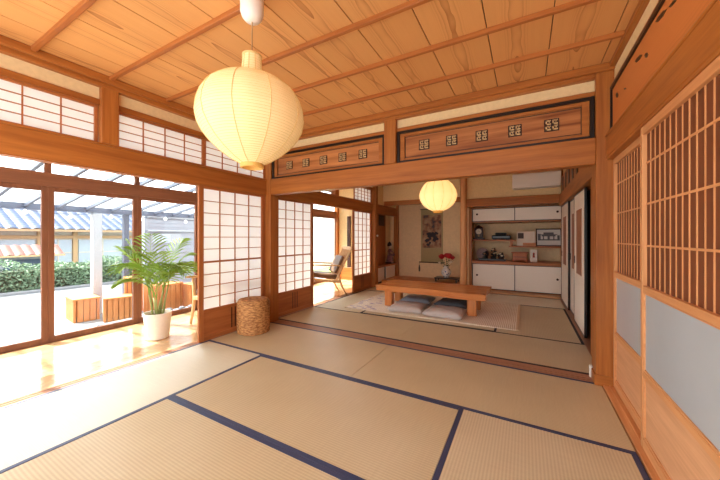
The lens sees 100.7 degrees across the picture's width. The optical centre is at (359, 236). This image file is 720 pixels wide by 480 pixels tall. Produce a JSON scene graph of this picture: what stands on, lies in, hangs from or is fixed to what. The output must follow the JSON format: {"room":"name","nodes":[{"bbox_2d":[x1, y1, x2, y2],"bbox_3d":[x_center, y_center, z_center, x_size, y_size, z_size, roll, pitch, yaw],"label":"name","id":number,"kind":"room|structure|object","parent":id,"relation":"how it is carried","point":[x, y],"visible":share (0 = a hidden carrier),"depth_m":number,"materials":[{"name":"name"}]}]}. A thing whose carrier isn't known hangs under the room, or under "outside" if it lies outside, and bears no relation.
{"room":"traditional dwelling","nodes":[
{"label":"traditional dwelling","id":0,"kind":"room"},
{"bbox_2d":[0,279,351,403],"bbox_3d":[-1.893,1.185,4.577,1.338,0.050,7.680,0,0,29],"label":"floor","id":1,"kind":"structure","parent":0,"point":[24,372],"depth_m":2.97,"materials":[{"name":"wood"}]},
{"bbox_2d":[105,233,196,340],"bbox_3d":[-2.325,0.555,3.403,0.971,1.208,0.934,0,0,29],"label":"potted palm","id":2,"kind":"object","parent":1,"relation":"on","point":[157,322],"visible":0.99,"depth_m":3.35,"materials":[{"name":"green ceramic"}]},
{"bbox_2d":[143,309,171,340],"bbox_3d":[-2.329,1.012,3.435,0.280,0.295,0.280,0,0,29],"label":"pot","id":3,"kind":"object","parent":2,"relation":"attached to","point":[157,324],"depth_m":3.34,"materials":[{"name":"white ceramic"}]},
{"bbox_2d":[186,275,196,323],"bbox_3d":[-1.787,0.681,4.167,0.698,0.969,0.916,0,0,29],"label":"wooden armchair","id":4,"kind":"object","parent":1,"relation":"on","point":[194,292],"visible":0.14,"depth_m":4.00,"materials":[{"name":"brown wood"}]},
{"bbox_2d":[313,246,351,295],"bbox_3d":[-0.683,0.681,6.121,0.916,0.969,0.698,0,0,-20],"label":"wooden armchair","id":5,"kind":"object","parent":1,"relation":"on","point":[336,267],"visible":0.72,"depth_m":5.95,"materials":[{"name":"brown wood"}]},
{"bbox_2d":[313,270,336,278],"bbox_3d":[-0.776,0.764,6.088,0.519,0.159,0.561,0,0,-20],"label":"seat cushion","id":6,"kind":"object","parent":5,"relation":"on","point":[317,274],"depth_m":5.87,"materials":[{"name":"fabric"}]},
{"bbox_2d":[329,255,343,272],"bbox_3d":[-0.493,0.554,6.189,0.199,0.340,0.484,0,0,-20],"label":"cushion","id":7,"kind":"object","parent":5,"relation":"on","point":[338,260],"depth_m":6.07,"materials":[{"name":"grey fabric"}]},
{"bbox_2d":[0,53,395,207],"bbox_3d":[-1.074,-1.062,4.507,0.100,0.555,8.350,0,0,29],"label":"wall","id":8,"kind":"structure","parent":0,"point":[7,62],"depth_m":2.40,"materials":[{"name":"beige paint"}]},
{"bbox_2d":[0,34,195,120],"bbox_3d":[-1.282,-1.310,4.119,0.170,0.060,7.470,0,0,29],"label":"trim","id":9,"kind":"structure","parent":8,"relation":"attached to","point":[5,41],"depth_m":2.36,"materials":[{"name":"wood"}]},
{"bbox_2d":[0,67,372,189],"bbox_3d":[-1.300,-1.120,4.129,0.090,0.050,7.470,0,0,29],"label":"trim","id":10,"kind":"structure","parent":8,"relation":"attached to","point":[4,72],"depth_m":2.38,"materials":[{"name":"wood"}]},
{"bbox_2d":[265,162,278,321],"bbox_3d":[-1.226,-0.065,4.143,0.115,2.550,0.155,0,0,29],"label":"trim","id":11,"kind":"structure","parent":8,"relation":"attached to","point":[271,201],"depth_m":4.08,"materials":[{"name":"wood"}]},
{"bbox_2d":[372,186,377,286],"bbox_3d":[0.357,-0.065,6.967,0.155,2.550,0.140,0,0,29],"label":"trim","id":12,"kind":"structure","parent":8,"relation":"attached to","point":[375,189],"depth_m":6.91,"materials":[{"name":"brown wood"}]},
{"bbox_2d":[271,138,595,195],"bbox_3d":[0.348,-0.680,3.247,3.508,0.210,0.110,0,0,29],"label":"lintel beam","id":13,"kind":"structure","parent":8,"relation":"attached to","point":[581,153],"depth_m":2.88,"materials":[{"name":"wood"}]},
{"bbox_2d":[272,134,384,178],"bbox_3d":[-0.447,-0.954,3.689,1.678,0.335,0.075,0,0,29],"label":"transom","id":14,"kind":"object","parent":13,"relation":"on","point":[368,151],"visible":0.92,"depth_m":3.61,"materials":[{"name":"brown wood"}]},
{"bbox_2d":[397,96,594,162],"bbox_3d":[1.146,-0.954,2.808,1.679,0.335,0.075,0,0,29],"label":"transom","id":15,"kind":"object","parent":13,"relation":"on","point":[570,120],"visible":0.98,"depth_m":2.71,"materials":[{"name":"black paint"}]},
{"bbox_2d":[0,0,638,129],"bbox_3d":[-0.525,-1.350,1.582,3.950,0.080,3.760,0,0,29],"label":"ceiling","id":16,"kind":"structure","parent":0,"point":[343,60],"depth_m":2.04,"materials":[{"name":"brown wood"}]},
{"bbox_2d":[193,0,303,169],"bbox_3d":[-0.578,-0.854,1.599,0.548,0.972,0.548,0,0,25],"label":"paper lantern","id":17,"kind":"object","parent":16,"relation":"hanging from","point":[248,113],"visible":1,"depth_m":1.42,"materials":[{"name":"beige"}]},
{"bbox_2d":[339,189,352,266],"bbox_3d":[-0.106,-0.065,8.040,1.275,2.550,0.070,0,0,29],"label":"wall","id":18,"kind":"structure","parent":0,"point":[343,213],"depth_m":8.18,"materials":[{"name":"beige paint"}]},
{"bbox_2d":[0,166,335,216],"bbox_3d":[-2.511,-0.625,4.930,0.085,0.150,7.700,0,0,29],"label":"trim","id":19,"kind":"structure","parent":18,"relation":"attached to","point":[7,174],"depth_m":3.58,"materials":[{"name":"wood"}]},
{"bbox_2d":[378,214,385,264],"bbox_3d":[0.414,-0.065,7.586,0.065,2.550,1.000,0,0,29],"label":"boards","id":20,"kind":"object","parent":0,"point":[381,229],"visible":0.07,"depth_m":7.78,"materials":[{"name":"wood"}]},
{"bbox_2d":[378,265,394,283],"bbox_3d":[0.580,0.955,7.632,0.170,0.410,1.220,0,0,29],"label":"base cabinet","id":21,"kind":"object","parent":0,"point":[388,271],"visible":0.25,"depth_m":7.63,"materials":[{"name":"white wood"}]},
{"bbox_2d":[383,179,459,201],"bbox_3d":[1.382,-1.105,6.960,1.845,0.470,0.060,0,0,29],"label":"wall","id":22,"kind":"structure","parent":0,"point":[411,191],"depth_m":7.09,"materials":[{"name":"beige paint"}]},
{"bbox_2d":[384,197,459,205],"bbox_3d":[1.399,-0.818,6.939,1.795,0.105,0.100,0,0,29],"label":"trim","id":23,"kind":"structure","parent":22,"relation":"attached to","point":[402,202],"depth_m":7.07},
{"bbox_2d":[386,276,459,283],"bbox_3d":[1.660,1.133,7.344,2.000,0.155,0.900,0,0,29],"label":"floor","id":24,"kind":"structure","parent":0,"point":[409,278],"depth_m":7.41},
{"bbox_2d":[434,276,459,282],"bbox_3d":[2.065,1.008,7.085,0.540,0.095,0.300,0,0,29],"label":"display stand","id":25,"kind":"object","parent":24,"relation":"on","point":[456,279],"visible":0.98,"depth_m":7.05,"materials":[{"name":"black paint"}]},
{"bbox_2d":[438,253,454,277],"bbox_3d":[2.073,0.669,7.108,0.360,0.580,0.312,0,0,39],"label":"flower vase","id":26,"kind":"object","parent":25,"relation":"on","point":[446,272],"visible":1,"depth_m":7.03,"materials":[{"name":"ceramic"}]},
{"bbox_2d":[292,80,594,147],"bbox_3d":[0.372,-1.248,3.257,3.700,0.185,0.060,0,0,29],"label":"wall","id":27,"kind":"structure","parent":0,"point":[586,87],"depth_m":2.85,"materials":[{"name":"beige paint"}]},
{"bbox_2d":[384,119,396,163],"bbox_3d":[0.354,-1.020,3.258,0.134,0.470,0.155,0,0,29],"label":"trim","id":28,"kind":"structure","parent":27,"relation":"attached to","point":[390,126],"depth_m":3.19,"materials":[{"name":"wood"}]},
{"bbox_2d":[288,91,594,151],"bbox_3d":[0.357,-1.140,3.262,3.508,0.036,0.105,0,0,29],"label":"trim","id":29,"kind":"structure","parent":27,"relation":"attached to","point":[589,94],"depth_m":2.84,"materials":[{"name":"wood"}]},
{"bbox_2d":[299,62,614,139],"bbox_3d":[0.374,-1.310,3.218,3.660,0.060,0.165,0,0,29],"label":"trim","id":30,"kind":"structure","parent":27,"relation":"attached to","point":[604,67],"depth_m":2.75,"materials":[{"name":"wood"}]},
{"bbox_2d":[467,207,474,284],"bbox_3d":[2.540,-0.065,6.869,0.060,2.550,0.880,0,0,29],"label":"wall","id":31,"kind":"structure","parent":0,"point":[473,224],"depth_m":6.48,"materials":[{"name":"paint"}]},
{"bbox_2d":[460,178,466,284],"bbox_3d":[2.246,-0.065,6.471,0.148,2.550,0.148,0,0,29],"label":"trim","id":32,"kind":"structure","parent":31,"relation":"attached to","point":[463,182],"depth_m":6.41,"materials":[{"name":"brown wood"}]},
{"bbox_2d":[469,208,471,284],"bbox_3d":[2.433,0.250,6.562,0.050,1.780,0.080,0,0,29],"label":"trim","id":33,"kind":"structure","parent":31,"relation":"attached to","point":[470,209],"depth_m":6.53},
{"bbox_2d":[491,290,560,298],"bbox_3d":[3.148,1.177,6.109,1.600,0.074,0.160,0,0,29],"label":"trim","id":34,"kind":"structure","parent":31,"relation":"attached to","point":[492,291],"depth_m":5.95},
{"bbox_2d":[390,202,559,279],"bbox_3d":[2.461,-0.065,7.449,4.300,2.550,0.060,0,0,29],"label":"wall","id":35,"kind":"structure","parent":0,"point":[409,215],"depth_m":7.52,"materials":[{"name":"paint"}]},
{"bbox_2d":[394,205,398,275],"bbox_3d":[1.000,-0.065,8.177,0.120,2.550,0.120,0,0,29],"label":"trim","id":36,"kind":"structure","parent":35,"relation":"attached to","point":[396,217],"depth_m":8.13,"materials":[{"name":"wood"}]},
{"bbox_2d":[419,209,443,270],"bbox_3d":[1.841,0.087,7.726,0.672,1.645,0.046,0,0,29],"label":"scroll","id":37,"kind":"object","parent":35,"relation":"attached to","point":[431,223],"visible":0.91,"depth_m":7.73,"materials":[{"name":"grey"}]},
{"bbox_2d":[422,215,440,247],"bbox_3d":[1.858,-0.145,7.733,0.490,0.850,0.005,0,0,29],"label":"painting","id":38,"kind":"object","parent":37,"relation":"attached to","point":[431,224],"depth_m":7.73},
{"bbox_2d":[472,204,560,223],"bbox_3d":[3.375,-0.475,6.483,1.675,0.320,0.726,0,0,29],"label":"upper cabinet","id":39,"kind":"object","parent":35,"relation":"attached to","point":[537,213],"visible":0.91,"depth_m":6.17,"materials":[{"name":"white wood"}]},
{"bbox_2d":[472,240,560,247],"bbox_3d":[3.394,0.138,6.565,1.720,0.155,0.575,0,0,29],"label":"shelf","id":40,"kind":"object","parent":35,"relation":"attached to","point":[511,241],"visible":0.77,"depth_m":6.29,"materials":[{"name":"brown wood"}]},
{"bbox_2d":[517,232,535,245],"bbox_3d":[3.538,0.037,6.350,0.350,0.305,0.081,0,0,29],"label":"plaque","id":41,"kind":"object","parent":40,"relation":"on","point":[523,238],"visible":0.98,"depth_m":6.34,"materials":[{"name":"beige"}]},
{"bbox_2d":[536,228,560,245],"bbox_3d":[3.879,0.006,6.139,0.450,0.365,0.119,0,0,29],"label":"framed picture","id":42,"kind":"object","parent":40,"relation":"on","point":[544,237],"visible":0.88,"depth_m":6.13,"materials":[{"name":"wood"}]},
{"bbox_2d":[467,170,560,198],"bbox_3d":[3.087,-1.073,6.075,1.715,0.535,0.060,0,0,29],"label":"wall","id":43,"kind":"structure","parent":0,"point":[497,186],"depth_m":6.17,"materials":[{"name":"beige paint"}]},
{"bbox_2d":[466,194,559,207],"bbox_3d":[3.058,-0.723,6.045,1.693,0.165,0.180,0,0,29],"label":"trim","id":44,"kind":"structure","parent":43,"relation":"attached to","point":[551,198],"depth_m":5.93,"materials":[{"name":"wood"}]},
{"bbox_2d":[512,170,560,189],"bbox_3d":[3.384,-1.079,5.745,0.805,0.292,0.225,0,0,29],"label":"air conditioner","id":45,"kind":"object","parent":43,"relation":"attached to","point":[549,179],"visible":1,"depth_m":5.65,"materials":[{"name":"white plastic"}]},
{"bbox_2d":[494,290,590,333],"bbox_3d":[0.636,1.337,3.962,6.520,0.245,9.050,0,0,29],"label":"floor","id":46,"kind":"structure","parent":0,"point":[588,305],"depth_m":4.56,"materials":[{"name":"brown"}]},
{"bbox_2d":[0,341,261,473],"bbox_3d":[-1.770,1.186,2.338,0.858,0.056,1.818,0,0,29],"label":"mat","id":47,"kind":"object","parent":46,"relation":"on","point":[31,428],"visible":0.72,"depth_m":2.13,"materials":[{"name":"beige wicker"}]},
{"bbox_2d":[0,397,352,479],"bbox_3d":[-0.769,1.186,1.338,1.858,0.056,0.866,0,0,29],"label":"mat","id":48,"kind":"object","parent":46,"relation":"on","point":[168,439],"visible":1,"depth_m":1.58,"materials":[{"name":"beige wicker"}]},
{"bbox_2d":[0,287,371,407],"bbox_3d":[-1.315,1.186,4.138,0.085,0.056,7.470,0,0,29],"label":"trim","id":49,"kind":"structure","parent":46,"relation":"on","point":[322,302],"depth_m":2.59,"materials":[{"name":"brown wood"}]},
{"bbox_2d":[197,185,264,342],"bbox_3d":[-1.540,0.292,3.678,0.030,1.729,0.948,0,0,29],"label":"screen","id":50,"kind":"object","parent":49,"relation":"on","point":[230,224],"visible":0.82,"depth_m":3.57,"materials":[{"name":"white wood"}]},
{"bbox_2d":[279,198,312,316],"bbox_3d":[-1.012,0.292,4.633,0.030,1.729,0.900,0,0,29],"label":"screen","id":51,"kind":"object","parent":49,"relation":"on","point":[295,217],"visible":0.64,"depth_m":4.65,"materials":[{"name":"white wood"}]},
{"bbox_2d":[352,210,371,292],"bbox_3d":[0.053,0.292,6.560,0.030,1.729,0.855,0,0,29],"label":"screen","id":52,"kind":"object","parent":49,"relation":"on","point":[361,220],"visible":0.98,"depth_m":6.54,"materials":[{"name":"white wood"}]},
{"bbox_2d":[208,322,389,377],"bbox_3d":[-0.688,1.186,3.283,1.838,0.056,0.878,0,0,29],"label":"mat","id":53,"kind":"object","parent":46,"relation":"on","point":[341,355],"visible":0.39,"depth_m":3.16,"materials":[{"name":"beige wicker"}]},
{"bbox_2d":[236,296,269,335],"bbox_3d":[-1.306,0.955,3.664,0.391,0.406,0.391,0,0,-41],"label":"woven basket","id":54,"kind":"object","parent":53,"relation":"on","point":[253,312],"visible":1,"depth_m":3.51,"materials":[{"name":"wicker"}]},
{"bbox_2d":[171,355,458,479],"bbox_3d":[-0.349,1.186,2.097,1.858,0.056,0.866,0,0,29],"label":"mat","id":55,"kind":"object","parent":46,"relation":"on","point":[354,429],"visible":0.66,"depth_m":1.94,"materials":[{"name":"beige wicker"}]},
{"bbox_2d":[279,306,417,339],"bbox_3d":[-0.183,1.186,4.176,1.798,0.056,0.866,0,0,29],"label":"mat","id":56,"kind":"object","parent":46,"relation":"on","point":[392,328],"visible":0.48,"depth_m":4.10,"materials":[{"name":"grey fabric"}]},
{"bbox_2d":[316,290,381,312],"bbox_3d":[0.057,1.186,5.550,0.888,0.056,1.768,0,0,29],"label":"mat","id":57,"kind":"object","parent":46,"relation":"on","point":[340,303],"visible":0.49,"depth_m":5.37,"materials":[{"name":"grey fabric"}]},
{"bbox_2d":[345,292,519,330],"bbox_3d":[1.231,1.151,4.976,2.524,0.015,1.580,0,0,29],"label":"area rug","id":58,"kind":"object","parent":57,"relation":"on","point":[491,314],"visible":0.56,"depth_m":4.53,"materials":[{"name":"fabric"}]},
{"bbox_2d":[387,301,427,313],"bbox_3d":[0.758,1.093,4.722,0.547,0.101,0.507,0,0,23],"label":"floor cushion","id":59,"kind":"object","parent":58,"relation":"on","point":[399,306],"visible":1,"depth_m":4.57,"materials":[{"name":"fabric"}]},
{"bbox_2d":[399,294,435,304],"bbox_3d":[1.023,1.093,5.284,0.547,0.101,0.507,0,0,25],"label":"floor cushion","id":60,"kind":"object","parent":58,"relation":"on","point":[425,299],"visible":0.9,"depth_m":5.15,"materials":[{"name":"fabric"}]},
{"bbox_2d":[376,279,491,316],"bbox_3d":[1.149,0.969,4.833,1.734,0.352,0.828,0,0,29],"label":"table","id":61,"kind":"object","parent":58,"relation":"on","point":[474,294],"visible":0.99,"depth_m":4.67,"materials":[{"name":"brown wood"}]},
{"bbox_2d":[422,305,466,319],"bbox_3d":[1.260,1.093,4.410,0.577,0.101,0.507,0,0,29],"label":"floor cushion","id":62,"kind":"object","parent":58,"relation":"on","point":[449,312],"visible":0.99,"depth_m":4.27,"materials":[{"name":"fabric"}]},
{"bbox_2d":[433,298,466,308],"bbox_3d":[1.566,1.093,4.984,0.547,0.101,0.507,0,0,32],"label":"floor cushion","id":63,"kind":"object","parent":58,"relation":"on","point":[459,303],"visible":0.71,"depth_m":4.85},
{"bbox_2d":[362,311,493,330],"bbox_3d":[1.042,1.186,4.500,1.848,0.056,0.883,0,0,29],"label":"mat","id":64,"kind":"object","parent":46,"relation":"on","point":[366,312],"visible":0.22,"depth_m":4.10,"materials":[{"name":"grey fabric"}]},
{"bbox_2d":[274,320,593,382],"bbox_3d":[0.330,1.187,3.308,3.597,0.055,0.150,0,0,29],"label":"trim","id":65,"kind":"structure","parent":46,"relation":"on","point":[562,373],"depth_m":2.98,"materials":[{"name":"brown wood"}]},
{"bbox_2d":[349,345,636,454],"bbox_3d":[0.903,1.186,2.403,1.793,0.056,0.878,0,0,29],"label":"mat","id":66,"kind":"object","parent":46,"relation":"on","point":[581,410],"visible":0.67,"depth_m":2.24,"materials":[{"name":"beige wicker"}]},
{"bbox_2d":[396,321,591,374],"bbox_3d":[1.412,1.186,3.294,1.843,0.056,0.866,0,0,29],"label":"mat","id":67,"kind":"object","parent":46,"relation":"on","point":[555,354],"visible":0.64,"depth_m":3.19,"materials":[{"name":"beige wicker"}]},
{"bbox_2d":[472,262,560,295],"bbox_3d":[3.375,0.850,6.483,1.675,0.580,0.726,0,0,29],"label":"base cabinet","id":68,"kind":"object","parent":46,"relation":"on","point":[536,279],"visible":0.77,"depth_m":6.13,"materials":[{"name":"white wood"}]},
{"bbox_2d":[472,259,560,265],"bbox_3d":[3.369,0.539,6.473,1.675,0.038,0.750,0,0,29],"label":"board","id":69,"kind":"object","parent":68,"relation":"on","point":[552,263],"visible":0.74,"depth_m":6.21,"materials":[{"name":"brown wood"}]},
{"bbox_2d":[478,248,505,260],"bbox_3d":[2.942,0.375,6.646,0.560,0.288,0.200,0,0,29],"label":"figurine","id":70,"kind":"object","parent":69,"relation":"on","point":[500,255],"visible":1,"depth_m":6.61,"materials":[{"name":"black paint"}]},
{"bbox_2d":[486,293,564,308],"bbox_3d":[2.694,1.186,5.612,1.843,0.056,0.888,0,0,29],"label":"mat","id":71,"kind":"object","parent":46,"relation":"on","point":[500,298],"visible":0.41,"depth_m":5.45,"materials":[{"name":"beige wicker"}]},
{"bbox_2d":[494,305,583,343],"bbox_3d":[2.462,1.186,4.221,0.903,0.056,1.768,0,0,29],"label":"mat","id":72,"kind":"object","parent":46,"relation":"on","point":[539,322],"visible":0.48,"depth_m":3.91,"materials":[{"name":"beige wicker"}]},
{"bbox_2d":[432,408,649,479],"bbox_3d":[0.635,1.186,1.009,0.913,0.056,1.818,0,0,29],"label":"mat","id":73,"kind":"object","parent":46,"relation":"on","point":[478,446],"visible":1,"depth_m":1.58,"materials":[{"name":"beige wicker"}]},
{"bbox_2d":[587,189,590,304],"bbox_3d":[3.266,0.035,3.748,0.710,2.350,3.720,0,0,29],"label":"wall","id":74,"kind":"structure","parent":0,"point":[588,191],"depth_m":5.35,"materials":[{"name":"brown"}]},
{"bbox_2d":[561,201,569,309],"bbox_3d":[3.522,0.292,5.120,0.028,1.723,0.970,0,0,29],"label":"door","id":75,"kind":"structure","parent":74,"relation":"in","point":[565,209],"depth_m":4.99,"materials":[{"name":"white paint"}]},
{"bbox_2d":[570,199,573,314],"bbox_3d":[3.147,0.292,4.374,0.028,1.723,0.860,0,0,29],"label":"door","id":76,"kind":"structure","parent":74,"relation":"in","point":[572,200],"depth_m":4.52,"materials":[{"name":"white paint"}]},
{"bbox_2d":[559,167,591,205],"bbox_3d":[2.920,-0.680,3.990,0.130,0.210,3.630,0,0,29],"label":"trim","id":77,"kind":"structure","parent":74,"relation":"attached to","point":[582,179],"depth_m":3.71,"materials":[{"name":"wood"}]},
{"bbox_2d":[562,168,580,190],"bbox_3d":[2.905,-0.953,3.982,0.048,0.334,3.580,0,0,29],"label":"transom","id":78,"kind":"object","parent":77,"relation":"on","point":[569,174],"visible":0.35,"depth_m":4.64,"materials":[{"name":"brown wood"}]},
{"bbox_2d":[559,298,591,356],"bbox_3d":[2.920,1.184,3.996,0.115,0.060,3.660,0,0,29],"label":"trim","id":79,"kind":"structure","parent":74,"relation":"attached to","point":[587,341],"depth_m":3.57,"materials":[{"name":"brown wood"}]},
{"bbox_2d":[574,187,586,337],"bbox_3d":[2.774,0.292,3.768,0.028,1.723,0.840,0,0,29],"label":"door","id":80,"kind":"structure","parent":74,"relation":"in","point":[580,199],"depth_m":3.64,"materials":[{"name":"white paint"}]},
{"bbox_2d":[591,179,591,354],"bbox_3d":[2.168,0.318,2.698,0.045,1.785,0.580,0,0,29],"label":"trim","id":81,"kind":"structure","parent":74,"relation":"attached to","point":[591,179],"depth_m":2.92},
{"bbox_2d":[591,368,613,386],"bbox_3d":[1.924,1.117,2.367,0.123,0.083,0.136,0,0,29],"label":"guard","id":82,"kind":"object","parent":74,"relation":"attached to","point":[600,380],"visible":0.88,"depth_m":2.32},
{"bbox_2d":[613,136,640,430],"bbox_3d":[1.730,0.273,1.877,0.028,1.739,0.920,0,0,29],"label":"lattice door","id":83,"kind":"structure","parent":74,"relation":"in","point":[627,165],"depth_m":2.00,"materials":[{"name":"brown wood"}]},
{"bbox_2d":[603,385,659,479],"bbox_3d":[1.044,1.179,0.680,0.110,0.071,3.700,0,0,29],"label":"trim","id":84,"kind":"structure","parent":74,"relation":"attached to","point":[629,425],"depth_m":1.80,"materials":[{"name":"brown wood"}]},
{"bbox_2d":[641,55,719,479],"bbox_3d":[1.338,0.273,1.243,0.028,1.739,0.900,0,0,29],"label":"lattice door","id":85,"kind":"structure","parent":74,"relation":"in","point":[680,145],"depth_m":1.24,"materials":[{"name":"brown wood"}]},
{"bbox_2d":[614,0,658,78],"bbox_3d":[1.096,-1.258,0.680,0.060,0.165,3.750,0,0,29],"label":"wall","id":86,"kind":"structure","parent":0,"point":[649,9],"depth_m":1.83,"materials":[{"name":"beige paint"}]},
{"bbox_2d":[592,70,613,386],"bbox_3d":[1.943,-0.065,2.391,0.112,2.550,0.175,0,0,29],"label":"pillar","id":87,"kind":"structure","parent":86,"relation":"attached to","point":[602,171],"depth_m":2.32,"materials":[{"name":"wood"}]},
{"bbox_2d":[610,0,649,66],"bbox_3d":[1.067,-1.317,0.664,0.095,0.045,3.695,0,0,29],"label":"trim","id":88,"kind":"structure","parent":86,"relation":"attached to","point":[641,6],"depth_m":1.88,"materials":[{"name":"wood"}]},
{"bbox_3d":[1.664,-1.365,5.542,3.950,0.050,5.290,0,0,29],"label":"ceiling","id":89,"kind":"structure","parent":0,"visible":0},
{"bbox_2d":[419,180,456,212],"bbox_3d":[1.278,-0.873,4.892,0.601,0.935,0.600,0,0,29],"label":"paper lantern","id":90,"kind":"object","parent":89,"relation":"hanging from","point":[436,196],"visible":0.79,"depth_m":4.68,"materials":[{"name":"beige"}]},
{"bbox_3d":[0.226,-0.065,7.085,0.220,2.550,0.060,0,0,29],"label":"wall","id":91,"kind":"structure","parent":0,"visible":0},
{"bbox_2d":[98,86,118,145],"bbox_3d":[-2.150,-1.018,2.545,0.105,0.465,0.122,0,0,29],"label":"trim","id":92,"kind":"structure","parent":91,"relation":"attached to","point":[108,110],"depth_m":2.51,"materials":[{"name":"wood"}]},
{"bbox_2d":[0,120,395,216],"bbox_3d":[-1.055,-0.674,4.582,0.110,0.222,8.500,0,0,29],"label":"lintel beam","id":93,"kind":"structure","parent":91,"relation":"attached to","point":[17,141],"depth_m":2.68,"materials":[{"name":"wood"}]},
{"bbox_2d":[0,76,97,141],"bbox_3d":[-2.403,-0.941,2.123,0.024,0.312,0.852,0,0,29],"label":"transom shoji","id":94,"kind":"object","parent":93,"relation":"on","point":[21,103],"visible":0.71,"depth_m":2.23,"materials":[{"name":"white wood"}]},
{"bbox_2d":[118,112,203,164],"bbox_3d":[-1.937,-0.941,2.965,0.024,0.312,0.816,0,0,29],"label":"transom shoji","id":95,"kind":"object","parent":93,"relation":"on","point":[137,134],"visible":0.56,"depth_m":2.92,"materials":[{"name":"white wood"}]},
{"bbox_2d":[204,138,264,178],"bbox_3d":[-1.525,-0.941,3.711,0.024,0.312,0.889,0,0,29],"label":"transom shoji","id":96,"kind":"object","parent":93,"relation":"on","point":[213,157],"visible":0.4,"depth_m":3.52,"materials":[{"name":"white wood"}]},
{"bbox_2d":[353,188,371,202],"bbox_3d":[0.065,-0.941,6.588,0.024,0.312,0.795,0,0,29],"label":"transom shoji","id":97,"kind":"object","parent":93,"relation":"on","point":[363,194],"visible":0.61,"depth_m":6.59,"materials":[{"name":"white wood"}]},
{"bbox_3d":[-2.505,-1.315,4.956,0.090,0.150,7.750,0,0,29],"label":"wall","id":98,"kind":"structure","parent":0,"visible":0},
{"bbox_2d":[0,163,47,353],"bbox_3d":[-3.629,-0.040,2.892,0.040,2.400,0.860,0,0,29],"label":"window","id":99,"kind":"structure","parent":98,"relation":"in","point":[43,339],"depth_m":3.23,"materials":[{"name":"clear glass"}]},
{"bbox_2d":[48,163,137,342],"bbox_3d":[-3.213,-0.040,3.644,0.040,2.400,0.860,0,0,29],"label":"window","id":100,"kind":"structure","parent":98,"relation":"in","point":[51,337],"depth_m":3.45,"materials":[{"name":"clear glass"}]},
{"bbox_2d":[138,177,196,322],"bbox_3d":[-2.798,-0.040,4.395,0.040,2.400,0.855,0,0,29],"label":"window","id":101,"kind":"structure","parent":98,"relation":"in","point":[140,199],"depth_m":4.25,"materials":[{"name":"clear glass"}]},
{"bbox_3d":[0.654,0.266,-0.057,0.040,1.752,2.034,0,0,29],"label":"wall","id":102,"kind":"structure","parent":0,"visible":0},
{"bbox_2d":[605,0,719,159],"bbox_3d":[1.056,-0.692,0.670,0.120,0.187,3.695,0,0,29],"label":"trim","id":103,"kind":"structure","parent":102,"relation":"attached to","point":[699,47],"depth_m":1.26,"materials":[{"name":"wood"}]},
{"bbox_2d":[610,0,711,128],"bbox_3d":[1.049,-0.968,0.674,0.040,0.363,3.695,0,0,29],"label":"transom panel","id":104,"kind":"object","parent":103,"relation":"on","point":[670,20],"visible":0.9,"depth_m":1.56,"materials":[{"name":"brown wood"}]},
{"label":"outside","id":105,"kind":"structure","parent":0,"visible":0},
{"bbox_2d":[0,268,325,346],"bbox_3d":[-11.521,1.660,14.938,25.380,0.100,65.000,0,0,29],"label":"ground","id":106,"kind":"structure","parent":105,"point":[19,313],"depth_m":6.12,"materials":[{"name":"concrete"}]},
{"bbox_2d":[0,244,64,271],"bbox_3d":[-10.954,0.927,9.483,1.250,1.365,2.000,0,0,29],"label":"shed","id":107,"kind":"object","parent":106,"relation":"on","point":[30,254],"visible":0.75,"depth_m":9.42,"materials":[{"name":"orange"}]},
{"bbox_2d":[0,280,120,295],"bbox_3d":[-7.947,1.580,12.391,0.900,0.060,26.000,0,0,29],"label":"kerb","id":108,"kind":"object","parent":106,"relation":"on","point":[108,282],"depth_m":9.14,"materials":[{"name":"grey"}]},
{"bbox_2d":[0,255,131,292],"bbox_3d":[-8.308,1.090,11.739,0.872,0.995,9.587,0,0,29],"label":"hedge","id":109,"kind":"object","parent":108,"relation":"on","point":[25,278],"visible":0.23,"depth_m":9.26,"materials":[{"name":"green plant"}]},
{"bbox_2d":[0,192,143,267],"bbox_3d":[-13.975,-0.090,10.582,4.300,3.400,23.000,0,0,29],"label":"house","id":110,"kind":"structure","parent":106,"relation":"on","point":[72,235],"depth_m":11.97,"materials":[{"name":"paint"}]},
{"bbox_2d":[65,293,99,323],"bbox_3d":[-5.460,1.389,5.874,0.612,0.440,0.400,0,0,36],"label":"wooden bench","id":111,"kind":"object","parent":106,"relation":"on","point":[86,307],"visible":1,"depth_m":5.72,"materials":[{"name":"brown wood"}]},
{"bbox_2d":[0,161,194,313],"bbox_3d":[-5.007,0.264,3.996,3.270,2.693,8.550,0,0,29],"label":"pergola","id":112,"kind":"structure","parent":106,"relation":"on","point":[95,219],"depth_m":6.18,"materials":[{"name":"grey metal"}]},
{"bbox_2d":[102,293,131,322],"bbox_3d":[-4.770,1.384,5.882,0.460,0.450,0.392,0,0,-43],"label":"wooden bench","id":113,"kind":"object","parent":106,"relation":"on","point":[119,305],"visible":0.84,"depth_m":5.75,"materials":[{"name":"brown wood"}]},
{"bbox_2d":[143,281,182,312],"bbox_3d":[-4.190,1.299,6.372,0.412,0.620,0.600,0,0,19],"label":"wooden bench","id":114,"kind":"object","parent":106,"relation":"on","point":[174,299],"visible":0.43,"depth_m":6.26,"materials":[{"name":"brown wood"}]},
{"bbox_2d":[142,201,193,284],"bbox_3d":[-4.689,0.325,10.533,0.600,2.570,5.500,0,0,29],"label":"outbuilding","id":115,"kind":"structure","parent":106,"relation":"on","point":[174,229],"depth_m":8.63,"materials":[{"name":"white"}]},
{"bbox_2d":[183,282,191,306],"bbox_3d":[-3.589,1.319,6.840,0.392,0.580,0.750,0,0,36],"label":"wooden bench","id":116,"kind":"object","parent":106,"relation":"on","point":[187,287],"visible":0.2,"depth_m":6.52,"materials":[{"name":"brown wood"}]},
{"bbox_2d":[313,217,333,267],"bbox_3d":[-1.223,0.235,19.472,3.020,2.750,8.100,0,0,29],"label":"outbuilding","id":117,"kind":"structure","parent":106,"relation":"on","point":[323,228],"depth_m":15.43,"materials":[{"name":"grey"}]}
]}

